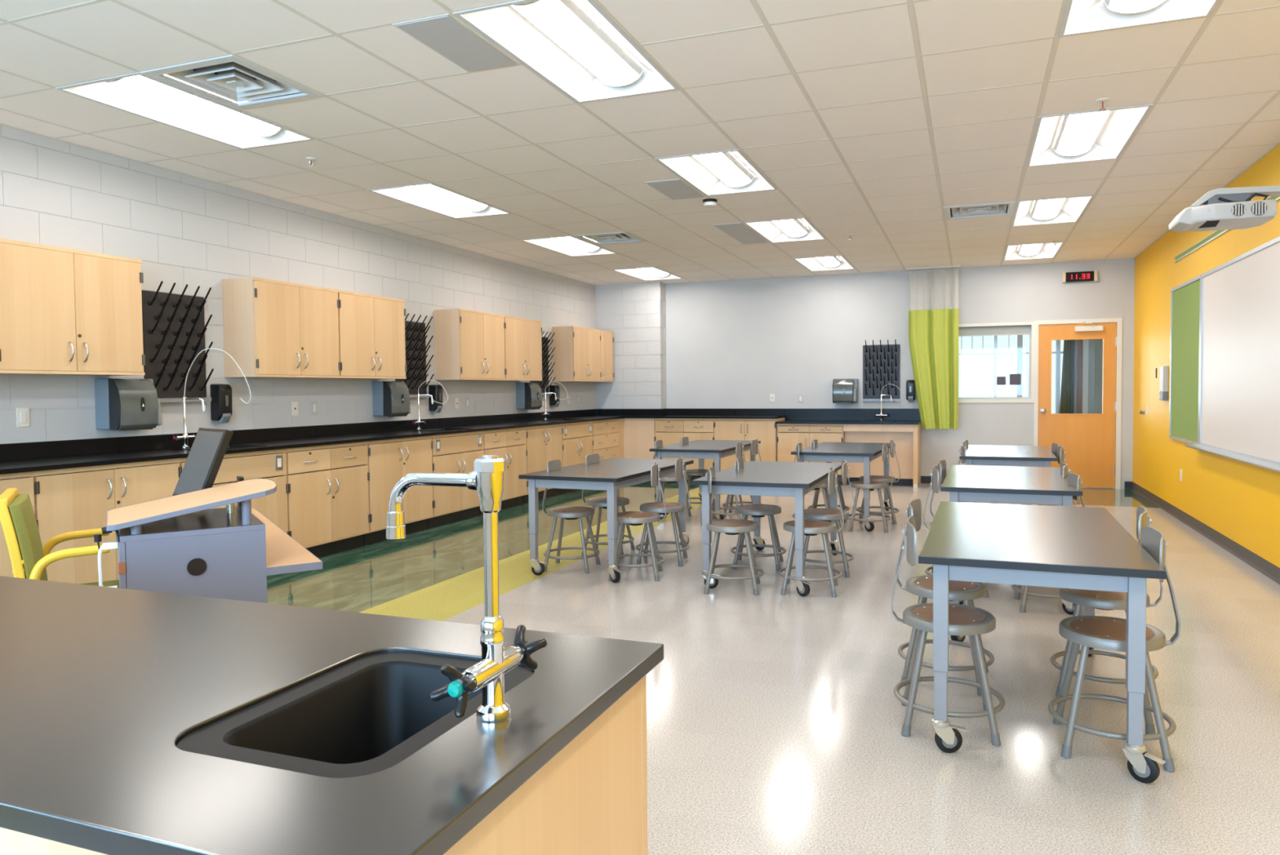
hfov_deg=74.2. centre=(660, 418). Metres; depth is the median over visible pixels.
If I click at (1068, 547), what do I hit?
lab table
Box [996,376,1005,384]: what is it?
card
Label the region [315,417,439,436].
backsplash
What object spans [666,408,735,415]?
backsplash
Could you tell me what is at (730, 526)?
stool
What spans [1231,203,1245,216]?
fan grille
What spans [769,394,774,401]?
data plate
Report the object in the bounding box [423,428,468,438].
sink
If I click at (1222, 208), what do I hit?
projector
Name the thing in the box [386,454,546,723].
faucet
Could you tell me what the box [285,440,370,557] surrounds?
base cabinet
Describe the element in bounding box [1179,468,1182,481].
wall outlet
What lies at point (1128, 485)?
baseboard
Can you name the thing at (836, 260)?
basket
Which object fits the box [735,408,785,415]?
backsplash
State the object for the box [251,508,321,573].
shelf
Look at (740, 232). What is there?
ceiling panel
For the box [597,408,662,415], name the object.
backsplash
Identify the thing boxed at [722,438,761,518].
stool
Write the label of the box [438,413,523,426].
backsplash
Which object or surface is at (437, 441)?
outlet plate
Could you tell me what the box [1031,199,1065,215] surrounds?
basket
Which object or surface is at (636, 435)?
cabinet filler
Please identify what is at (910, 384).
soap dispenser
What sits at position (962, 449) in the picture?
stool
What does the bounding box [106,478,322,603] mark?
desk
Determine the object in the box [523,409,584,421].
backsplash
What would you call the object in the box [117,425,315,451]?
backsplash
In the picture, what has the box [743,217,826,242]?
ceiling light
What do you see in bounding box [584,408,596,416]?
backsplash
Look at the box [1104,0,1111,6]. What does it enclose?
basket
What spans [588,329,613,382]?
upper cabinet
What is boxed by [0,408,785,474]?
countertop
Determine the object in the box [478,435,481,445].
outlet plate
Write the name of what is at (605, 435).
base cabinet
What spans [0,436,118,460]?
backsplash
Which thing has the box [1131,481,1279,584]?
baseboard
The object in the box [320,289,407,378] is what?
upper cabinet
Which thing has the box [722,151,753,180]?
basket
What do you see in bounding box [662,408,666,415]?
backsplash
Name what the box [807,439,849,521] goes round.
stool
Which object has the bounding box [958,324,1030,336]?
roller shade
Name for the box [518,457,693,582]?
lab table
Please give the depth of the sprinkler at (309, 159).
5.80 m
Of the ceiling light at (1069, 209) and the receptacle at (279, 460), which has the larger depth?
the ceiling light at (1069, 209)
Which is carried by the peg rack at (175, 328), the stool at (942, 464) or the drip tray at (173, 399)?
the drip tray at (173, 399)
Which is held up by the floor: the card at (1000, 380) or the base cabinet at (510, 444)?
the base cabinet at (510, 444)
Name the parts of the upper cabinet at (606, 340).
rail, door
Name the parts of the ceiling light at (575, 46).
plate, plate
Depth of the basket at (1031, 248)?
10.16 m
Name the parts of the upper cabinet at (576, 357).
door, rail, rail, door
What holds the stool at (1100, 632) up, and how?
on the floor
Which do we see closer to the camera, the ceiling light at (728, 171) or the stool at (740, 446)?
the ceiling light at (728, 171)
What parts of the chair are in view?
armrest, armrest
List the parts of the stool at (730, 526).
backrest, leg, leg, swivel plate, seat, leg, leg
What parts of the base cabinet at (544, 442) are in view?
door, rail, door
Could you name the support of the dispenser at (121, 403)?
attached to the wall at (184, 229)
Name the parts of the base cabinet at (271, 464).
door, rail, door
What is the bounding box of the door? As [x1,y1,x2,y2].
[1033,317,1122,488]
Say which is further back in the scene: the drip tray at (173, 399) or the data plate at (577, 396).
the data plate at (577, 396)
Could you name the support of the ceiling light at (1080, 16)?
attached to the ceiling
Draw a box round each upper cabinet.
[0,238,146,375]
[222,276,340,377]
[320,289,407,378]
[434,308,506,380]
[504,315,542,381]
[551,325,601,382]
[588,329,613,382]
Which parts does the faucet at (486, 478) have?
spout, handle, handle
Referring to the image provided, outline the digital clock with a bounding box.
[1062,270,1097,283]
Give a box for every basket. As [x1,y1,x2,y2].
[559,0,642,75]
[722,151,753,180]
[793,218,808,232]
[832,256,840,263]
[1017,243,1043,253]
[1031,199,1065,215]
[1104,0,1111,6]
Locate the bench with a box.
[0,575,663,854]
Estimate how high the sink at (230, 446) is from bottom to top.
0.200 m
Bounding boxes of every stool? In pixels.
[542,459,600,573]
[581,453,635,557]
[607,462,666,581]
[635,456,690,565]
[653,440,692,516]
[678,436,715,507]
[699,466,764,595]
[711,440,746,519]
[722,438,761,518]
[728,457,786,570]
[777,466,844,596]
[791,442,830,519]
[795,459,855,577]
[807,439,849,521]
[848,443,892,532]
[856,440,900,524]
[890,515,1005,745]
[895,498,994,695]
[923,465,988,596]
[929,459,946,516]
[957,444,995,503]
[959,440,996,503]
[1011,472,1084,615]
[1021,443,1059,504]
[1026,445,1067,506]
[1048,525,1180,771]
[1050,505,1162,705]
[1060,462,1075,506]
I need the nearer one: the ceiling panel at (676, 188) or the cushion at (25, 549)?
the cushion at (25, 549)
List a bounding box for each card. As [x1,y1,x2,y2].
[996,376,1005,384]
[1009,373,1021,384]
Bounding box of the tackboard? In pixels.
[1168,275,1200,444]
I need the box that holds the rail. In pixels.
[1173,195,1279,262]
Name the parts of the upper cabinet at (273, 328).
door, rail, rail, handle, handle, door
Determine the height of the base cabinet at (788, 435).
0.834 m
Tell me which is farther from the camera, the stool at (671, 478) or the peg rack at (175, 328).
the stool at (671, 478)
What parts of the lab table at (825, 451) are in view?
leg, leg, leg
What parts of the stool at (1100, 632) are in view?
leg, leg, seat, leg, backrest, leg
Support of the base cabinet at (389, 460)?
on the floor
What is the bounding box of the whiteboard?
[1185,235,1279,472]
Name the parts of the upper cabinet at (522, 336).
door, rail, rail, door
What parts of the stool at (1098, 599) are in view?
leg, leg, seat, backrest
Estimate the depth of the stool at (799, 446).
7.87 m
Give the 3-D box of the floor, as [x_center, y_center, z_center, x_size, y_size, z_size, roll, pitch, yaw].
[0.086,1.198,5.301,7.745,0.120,14.721,0,2,20]
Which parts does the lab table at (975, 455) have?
leg, leg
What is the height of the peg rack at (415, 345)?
0.846 m
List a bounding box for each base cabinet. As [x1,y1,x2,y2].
[0,471,38,577]
[32,457,182,583]
[178,448,289,535]
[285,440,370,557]
[363,435,434,545]
[427,431,484,528]
[479,426,528,515]
[522,423,563,503]
[558,421,593,494]
[591,418,619,460]
[653,417,714,479]
[713,418,784,471]
[776,423,844,484]
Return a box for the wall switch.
[16,407,29,426]
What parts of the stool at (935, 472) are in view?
backrest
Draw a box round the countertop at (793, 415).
[775,408,921,424]
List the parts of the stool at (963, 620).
backrest, leg, leg, seat, leg, leg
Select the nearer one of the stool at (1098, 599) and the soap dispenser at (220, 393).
the stool at (1098, 599)
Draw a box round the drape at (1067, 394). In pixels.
[1059,339,1075,413]
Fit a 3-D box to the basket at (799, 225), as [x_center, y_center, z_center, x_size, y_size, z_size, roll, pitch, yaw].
[1.295,-1.991,8.624,0.250,0.038,1.019,0,2,20]
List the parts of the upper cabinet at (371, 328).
door, rail, handle, rail, handle, door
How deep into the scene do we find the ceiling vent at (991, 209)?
7.79 m
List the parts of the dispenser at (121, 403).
lever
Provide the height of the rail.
0.056 m
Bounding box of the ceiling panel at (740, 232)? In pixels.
[712,222,768,244]
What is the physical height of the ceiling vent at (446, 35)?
0.010 m
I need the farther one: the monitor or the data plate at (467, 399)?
the data plate at (467, 399)
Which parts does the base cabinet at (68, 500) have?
door, rail, handle, handle, door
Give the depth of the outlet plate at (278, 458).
6.26 m
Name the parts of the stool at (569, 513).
leg, backrest, leg, seat, swivel plate, leg, leg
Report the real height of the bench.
0.915 m
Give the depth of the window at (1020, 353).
13.27 m
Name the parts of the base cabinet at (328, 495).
drawer, door, handle, rail, handle, handle, rail, drawer, door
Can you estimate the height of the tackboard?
1.520 m
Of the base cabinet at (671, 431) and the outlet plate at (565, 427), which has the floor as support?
the base cabinet at (671, 431)
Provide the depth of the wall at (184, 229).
6.62 m
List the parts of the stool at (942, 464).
backrest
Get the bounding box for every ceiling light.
[55,71,315,149]
[367,182,511,218]
[453,0,679,103]
[521,235,616,256]
[612,266,683,280]
[654,149,777,195]
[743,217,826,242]
[793,255,855,271]
[1002,241,1064,260]
[1011,195,1094,226]
[1026,104,1153,166]
[1057,0,1221,37]
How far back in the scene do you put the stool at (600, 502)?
6.84 m
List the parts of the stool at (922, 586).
leg, backrest, seat, leg, leg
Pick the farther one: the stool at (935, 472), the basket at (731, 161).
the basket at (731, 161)
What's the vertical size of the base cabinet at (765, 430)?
0.900 m
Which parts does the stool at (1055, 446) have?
backrest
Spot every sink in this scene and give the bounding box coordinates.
[176,651,533,777]
[181,444,257,462]
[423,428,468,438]
[863,420,895,422]
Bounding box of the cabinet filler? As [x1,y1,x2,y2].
[617,417,654,458]
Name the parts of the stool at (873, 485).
leg, seat, leg, backrest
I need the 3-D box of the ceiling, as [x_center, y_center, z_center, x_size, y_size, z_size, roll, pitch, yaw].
[0.061,-1.882,5.196,7.745,0.202,14.721,0,2,20]
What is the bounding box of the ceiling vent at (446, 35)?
[392,13,518,71]
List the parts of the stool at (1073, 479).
leg, leg, backrest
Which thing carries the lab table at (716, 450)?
on the floor
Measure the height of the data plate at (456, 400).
0.116 m
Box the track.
[906,265,960,269]
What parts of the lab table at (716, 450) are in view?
leg, leg, leg, leg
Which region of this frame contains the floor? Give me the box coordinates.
[266,480,1279,854]
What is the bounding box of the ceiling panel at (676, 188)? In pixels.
[644,178,704,199]
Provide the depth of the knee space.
11.31 m
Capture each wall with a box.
[0,124,596,444]
[595,281,666,458]
[665,257,1134,488]
[1074,338,1102,413]
[1132,144,1279,567]
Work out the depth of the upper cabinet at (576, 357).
11.64 m
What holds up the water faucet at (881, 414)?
on the countertop at (793, 415)
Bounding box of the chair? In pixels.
[0,488,119,587]
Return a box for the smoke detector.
[702,198,717,207]
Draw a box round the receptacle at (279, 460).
[277,457,281,466]
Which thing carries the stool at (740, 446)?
on the floor
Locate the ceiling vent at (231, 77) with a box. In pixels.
[140,54,323,110]
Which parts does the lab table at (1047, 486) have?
leg, leg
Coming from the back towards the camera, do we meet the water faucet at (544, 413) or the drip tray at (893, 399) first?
the drip tray at (893, 399)
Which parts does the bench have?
door, panel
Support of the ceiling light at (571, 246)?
attached to the ceiling
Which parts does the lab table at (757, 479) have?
leg, leg, leg, leg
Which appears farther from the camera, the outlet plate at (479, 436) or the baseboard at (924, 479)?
the baseboard at (924, 479)
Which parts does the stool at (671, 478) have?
leg, backrest, leg, seat, leg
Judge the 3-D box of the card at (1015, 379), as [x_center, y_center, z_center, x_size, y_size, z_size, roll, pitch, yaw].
[4.725,-0.517,11.251,0.141,0.145,0.002,0,2,20]
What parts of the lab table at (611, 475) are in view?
leg, leg, leg, leg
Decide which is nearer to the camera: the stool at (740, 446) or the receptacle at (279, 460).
the receptacle at (279, 460)
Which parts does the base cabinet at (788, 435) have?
drawer, door, rail, drawer, door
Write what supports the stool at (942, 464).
on the floor
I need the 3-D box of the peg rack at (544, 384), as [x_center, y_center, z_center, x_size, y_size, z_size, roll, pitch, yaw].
[-1.552,-0.730,11.255,0.144,0.846,0.506,0,2,20]
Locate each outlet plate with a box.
[275,454,283,470]
[435,439,439,451]
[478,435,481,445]
[564,426,567,435]
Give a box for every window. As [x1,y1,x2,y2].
[958,321,1035,402]
[958,334,1063,413]
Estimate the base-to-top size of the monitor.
0.446 m
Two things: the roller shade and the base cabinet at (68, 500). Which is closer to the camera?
the base cabinet at (68, 500)
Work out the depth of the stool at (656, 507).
6.38 m
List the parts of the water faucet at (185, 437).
handle, stem, spout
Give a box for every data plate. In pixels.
[291,401,297,415]
[311,401,317,414]
[454,398,458,408]
[465,397,469,408]
[567,395,569,404]
[576,395,578,403]
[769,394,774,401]
[798,394,803,402]
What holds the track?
attached to the ceiling
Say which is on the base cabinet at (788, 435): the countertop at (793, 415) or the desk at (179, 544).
the countertop at (793, 415)
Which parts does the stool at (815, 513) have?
leg, seat, leg, backrest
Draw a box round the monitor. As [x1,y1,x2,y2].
[172,427,244,506]
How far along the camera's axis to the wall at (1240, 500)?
7.91 m
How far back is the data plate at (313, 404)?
7.41 m
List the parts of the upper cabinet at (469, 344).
door, rail, rail, door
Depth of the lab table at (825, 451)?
7.93 m
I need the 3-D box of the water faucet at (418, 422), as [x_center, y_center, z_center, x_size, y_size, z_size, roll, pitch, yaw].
[-2.367,-0.139,8.649,0.362,0.509,0.161,-1,2,-24]
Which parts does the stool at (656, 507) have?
leg, leg, seat, swivel plate, leg, backrest, leg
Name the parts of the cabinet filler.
panel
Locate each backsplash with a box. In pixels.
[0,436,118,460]
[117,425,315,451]
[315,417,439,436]
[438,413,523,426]
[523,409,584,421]
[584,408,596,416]
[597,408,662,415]
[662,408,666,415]
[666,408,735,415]
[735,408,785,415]
[784,408,920,420]
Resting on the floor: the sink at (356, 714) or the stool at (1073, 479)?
the stool at (1073, 479)
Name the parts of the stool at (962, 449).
backrest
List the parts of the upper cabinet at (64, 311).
door, rail, handle, rail, handle, door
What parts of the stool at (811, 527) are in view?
leg, leg, seat, swivel plate, leg, leg, backrest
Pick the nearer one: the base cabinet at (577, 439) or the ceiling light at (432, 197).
the ceiling light at (432, 197)
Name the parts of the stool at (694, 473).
backrest, leg, seat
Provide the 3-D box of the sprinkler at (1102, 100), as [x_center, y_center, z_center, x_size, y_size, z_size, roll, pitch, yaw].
[2.486,-1.760,4.750,0.072,0.055,0.072,0,2,20]
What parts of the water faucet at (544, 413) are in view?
stem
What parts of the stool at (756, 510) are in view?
leg, backrest, leg, swivel plate, seat, leg, leg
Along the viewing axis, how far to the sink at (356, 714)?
1.17 m
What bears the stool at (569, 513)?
on the floor
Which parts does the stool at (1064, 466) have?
backrest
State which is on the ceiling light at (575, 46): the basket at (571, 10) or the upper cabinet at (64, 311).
the basket at (571, 10)
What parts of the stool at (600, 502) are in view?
leg, backrest, leg, seat, leg, leg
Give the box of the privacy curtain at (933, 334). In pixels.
[908,267,959,428]
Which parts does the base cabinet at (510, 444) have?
drawer, door, rail, rail, drawer, door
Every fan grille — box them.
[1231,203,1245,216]
[1250,201,1267,215]
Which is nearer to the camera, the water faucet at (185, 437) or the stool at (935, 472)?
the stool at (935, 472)
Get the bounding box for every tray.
[159,397,211,402]
[409,394,430,397]
[862,398,900,400]
[1185,444,1279,472]
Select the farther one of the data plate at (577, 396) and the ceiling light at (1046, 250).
the data plate at (577, 396)
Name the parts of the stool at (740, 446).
leg, leg, backrest, leg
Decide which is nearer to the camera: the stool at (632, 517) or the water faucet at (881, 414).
the stool at (632, 517)
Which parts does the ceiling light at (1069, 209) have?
plate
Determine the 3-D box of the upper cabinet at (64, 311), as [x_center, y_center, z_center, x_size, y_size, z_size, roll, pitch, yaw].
[-3.673,-0.644,5.167,0.362,0.753,0.906,0,2,20]
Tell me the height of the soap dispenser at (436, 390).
0.299 m
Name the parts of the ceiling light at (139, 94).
plate, plate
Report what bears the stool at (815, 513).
on the floor
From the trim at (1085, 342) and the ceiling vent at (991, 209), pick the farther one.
the trim at (1085, 342)
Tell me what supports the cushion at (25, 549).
on the chair
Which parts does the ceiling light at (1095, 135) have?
plate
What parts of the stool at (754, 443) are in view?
leg, leg, backrest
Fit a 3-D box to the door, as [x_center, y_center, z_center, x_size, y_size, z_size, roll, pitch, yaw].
[5.402,-0.187,10.965,1.018,2.177,0.253,0,2,20]
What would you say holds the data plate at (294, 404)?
attached to the wall at (184, 229)
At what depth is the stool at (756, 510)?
6.23 m
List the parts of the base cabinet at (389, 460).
door, rail, handle, rail, door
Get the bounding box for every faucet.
[172,395,204,448]
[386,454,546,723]
[411,393,433,429]
[541,391,556,419]
[874,393,892,420]
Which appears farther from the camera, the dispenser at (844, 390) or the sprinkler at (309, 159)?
the dispenser at (844, 390)
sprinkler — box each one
[306,157,316,167]
[1095,97,1110,111]
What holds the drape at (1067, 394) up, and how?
hanging from the wall at (1095, 345)
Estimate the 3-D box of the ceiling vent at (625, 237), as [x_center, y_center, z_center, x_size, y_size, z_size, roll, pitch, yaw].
[-0.527,-1.959,8.970,0.602,0.116,0.602,0,2,20]
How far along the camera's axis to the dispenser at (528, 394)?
10.70 m
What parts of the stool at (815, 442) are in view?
leg, backrest, leg, seat, leg, leg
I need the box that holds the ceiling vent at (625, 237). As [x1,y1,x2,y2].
[573,231,647,244]
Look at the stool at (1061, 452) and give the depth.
7.20 m
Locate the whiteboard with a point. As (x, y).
(1239, 395)
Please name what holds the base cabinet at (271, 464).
on the floor
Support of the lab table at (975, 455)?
on the floor
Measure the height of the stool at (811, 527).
0.798 m
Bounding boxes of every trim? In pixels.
[1076,339,1082,413]
[1081,339,1088,413]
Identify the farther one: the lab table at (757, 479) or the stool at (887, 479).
the stool at (887, 479)
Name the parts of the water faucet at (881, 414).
stem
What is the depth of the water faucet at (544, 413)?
11.17 m
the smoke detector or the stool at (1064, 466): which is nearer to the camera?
the stool at (1064, 466)
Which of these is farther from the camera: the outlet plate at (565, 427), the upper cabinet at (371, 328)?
the outlet plate at (565, 427)
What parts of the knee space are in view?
panel, panel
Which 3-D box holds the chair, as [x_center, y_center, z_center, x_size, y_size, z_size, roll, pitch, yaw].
[-2.420,0.756,3.620,0.615,0.917,0.583,-2,2,-33]
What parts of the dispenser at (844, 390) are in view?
lever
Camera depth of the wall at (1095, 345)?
13.08 m
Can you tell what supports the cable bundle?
hanging from the desk at (179, 544)
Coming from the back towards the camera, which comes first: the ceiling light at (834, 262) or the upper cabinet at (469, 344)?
the ceiling light at (834, 262)
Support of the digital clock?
attached to the wall at (740, 343)
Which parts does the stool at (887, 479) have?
leg, seat, leg, backrest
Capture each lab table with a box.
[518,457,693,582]
[648,440,760,519]
[692,461,841,596]
[791,441,894,531]
[918,501,1166,782]
[940,464,1082,614]
[960,444,1057,505]
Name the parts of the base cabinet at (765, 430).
door, rail, door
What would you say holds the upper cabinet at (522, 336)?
attached to the wall at (184, 229)
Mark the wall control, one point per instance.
(1164, 370)
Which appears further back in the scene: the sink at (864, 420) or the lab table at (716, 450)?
the sink at (864, 420)
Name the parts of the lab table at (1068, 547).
leg, brake lever, leg, brake lever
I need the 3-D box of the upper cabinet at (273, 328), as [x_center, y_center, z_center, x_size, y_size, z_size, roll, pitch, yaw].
[-3.043,-0.708,6.881,0.362,0.753,0.914,0,2,20]
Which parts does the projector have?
mount arm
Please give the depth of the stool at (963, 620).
3.22 m
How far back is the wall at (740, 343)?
11.87 m
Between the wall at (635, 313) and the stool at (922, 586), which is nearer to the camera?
the stool at (922, 586)
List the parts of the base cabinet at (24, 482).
drawer, door, rail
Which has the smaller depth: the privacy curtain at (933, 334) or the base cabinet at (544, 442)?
the base cabinet at (544, 442)
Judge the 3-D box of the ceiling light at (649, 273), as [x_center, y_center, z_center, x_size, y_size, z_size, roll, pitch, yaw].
[-0.152,-2.058,11.753,0.604,0.114,1.213,0,2,20]
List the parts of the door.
knob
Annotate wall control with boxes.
[1159,365,1168,399]
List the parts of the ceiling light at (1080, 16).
plate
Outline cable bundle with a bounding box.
[93,526,119,587]
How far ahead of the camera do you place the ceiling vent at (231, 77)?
4.41 m
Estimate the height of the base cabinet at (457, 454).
0.900 m
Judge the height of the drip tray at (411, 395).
0.030 m
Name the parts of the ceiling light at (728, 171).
plate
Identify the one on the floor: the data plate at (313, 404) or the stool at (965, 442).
the stool at (965, 442)
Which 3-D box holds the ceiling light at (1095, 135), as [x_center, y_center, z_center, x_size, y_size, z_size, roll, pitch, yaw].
[2.742,-1.868,5.496,0.604,0.114,1.213,0,2,20]
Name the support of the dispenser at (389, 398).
attached to the wall at (184, 229)
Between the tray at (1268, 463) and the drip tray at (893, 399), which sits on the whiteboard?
the tray at (1268, 463)
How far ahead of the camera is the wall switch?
5.14 m
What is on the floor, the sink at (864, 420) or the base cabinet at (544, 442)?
the base cabinet at (544, 442)
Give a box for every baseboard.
[920,475,943,483]
[1124,480,1132,488]
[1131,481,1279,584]
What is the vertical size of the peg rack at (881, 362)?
0.846 m
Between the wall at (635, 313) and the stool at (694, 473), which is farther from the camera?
the wall at (635, 313)
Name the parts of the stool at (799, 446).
backrest, seat, leg, leg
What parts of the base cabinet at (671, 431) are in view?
drawer, door, rail, drawer, door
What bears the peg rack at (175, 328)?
attached to the wall at (184, 229)
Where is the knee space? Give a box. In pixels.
[843,423,919,488]
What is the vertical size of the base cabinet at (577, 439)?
0.900 m
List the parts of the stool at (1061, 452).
backrest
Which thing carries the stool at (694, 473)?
on the floor
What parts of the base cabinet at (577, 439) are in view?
door, rail, door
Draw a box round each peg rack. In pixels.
[142,280,213,402]
[395,313,434,397]
[529,330,555,395]
[862,339,900,400]
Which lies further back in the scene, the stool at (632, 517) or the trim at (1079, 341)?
the trim at (1079, 341)
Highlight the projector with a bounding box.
[1168,185,1279,232]
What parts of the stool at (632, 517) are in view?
leg, leg, swivel plate, seat, leg, backrest, leg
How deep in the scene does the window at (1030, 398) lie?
11.18 m
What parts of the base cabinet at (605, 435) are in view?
rail, drawer, drawer, drawer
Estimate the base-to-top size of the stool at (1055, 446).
0.798 m
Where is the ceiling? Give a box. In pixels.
[0,0,1279,284]
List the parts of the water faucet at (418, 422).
stem, spout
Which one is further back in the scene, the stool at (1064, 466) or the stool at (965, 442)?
the stool at (965, 442)
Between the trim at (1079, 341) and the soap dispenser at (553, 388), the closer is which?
the soap dispenser at (553, 388)
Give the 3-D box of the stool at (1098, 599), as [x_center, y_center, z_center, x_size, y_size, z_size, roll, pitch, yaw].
[1.916,0.784,3.642,0.424,0.798,0.415,1,2,28]
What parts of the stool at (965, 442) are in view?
backrest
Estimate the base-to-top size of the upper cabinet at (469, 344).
0.753 m
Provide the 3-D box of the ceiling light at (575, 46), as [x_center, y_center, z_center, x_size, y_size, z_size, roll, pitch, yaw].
[-0.388,-1.793,4.050,0.604,0.114,1.213,0,2,20]
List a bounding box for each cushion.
[8,493,47,580]
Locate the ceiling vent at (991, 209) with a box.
[942,200,1016,219]
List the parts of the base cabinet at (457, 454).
door, rail, rail, door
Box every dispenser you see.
[94,377,162,430]
[209,383,231,422]
[372,380,410,416]
[428,384,442,412]
[515,382,542,409]
[549,385,559,406]
[832,378,857,403]
[906,379,915,401]
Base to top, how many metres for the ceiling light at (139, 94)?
0.114 m
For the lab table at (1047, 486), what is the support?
on the floor
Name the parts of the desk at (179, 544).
bay door, post, panel, post, post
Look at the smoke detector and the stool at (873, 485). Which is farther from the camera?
the stool at (873, 485)
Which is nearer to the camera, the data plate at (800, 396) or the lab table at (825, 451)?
the lab table at (825, 451)

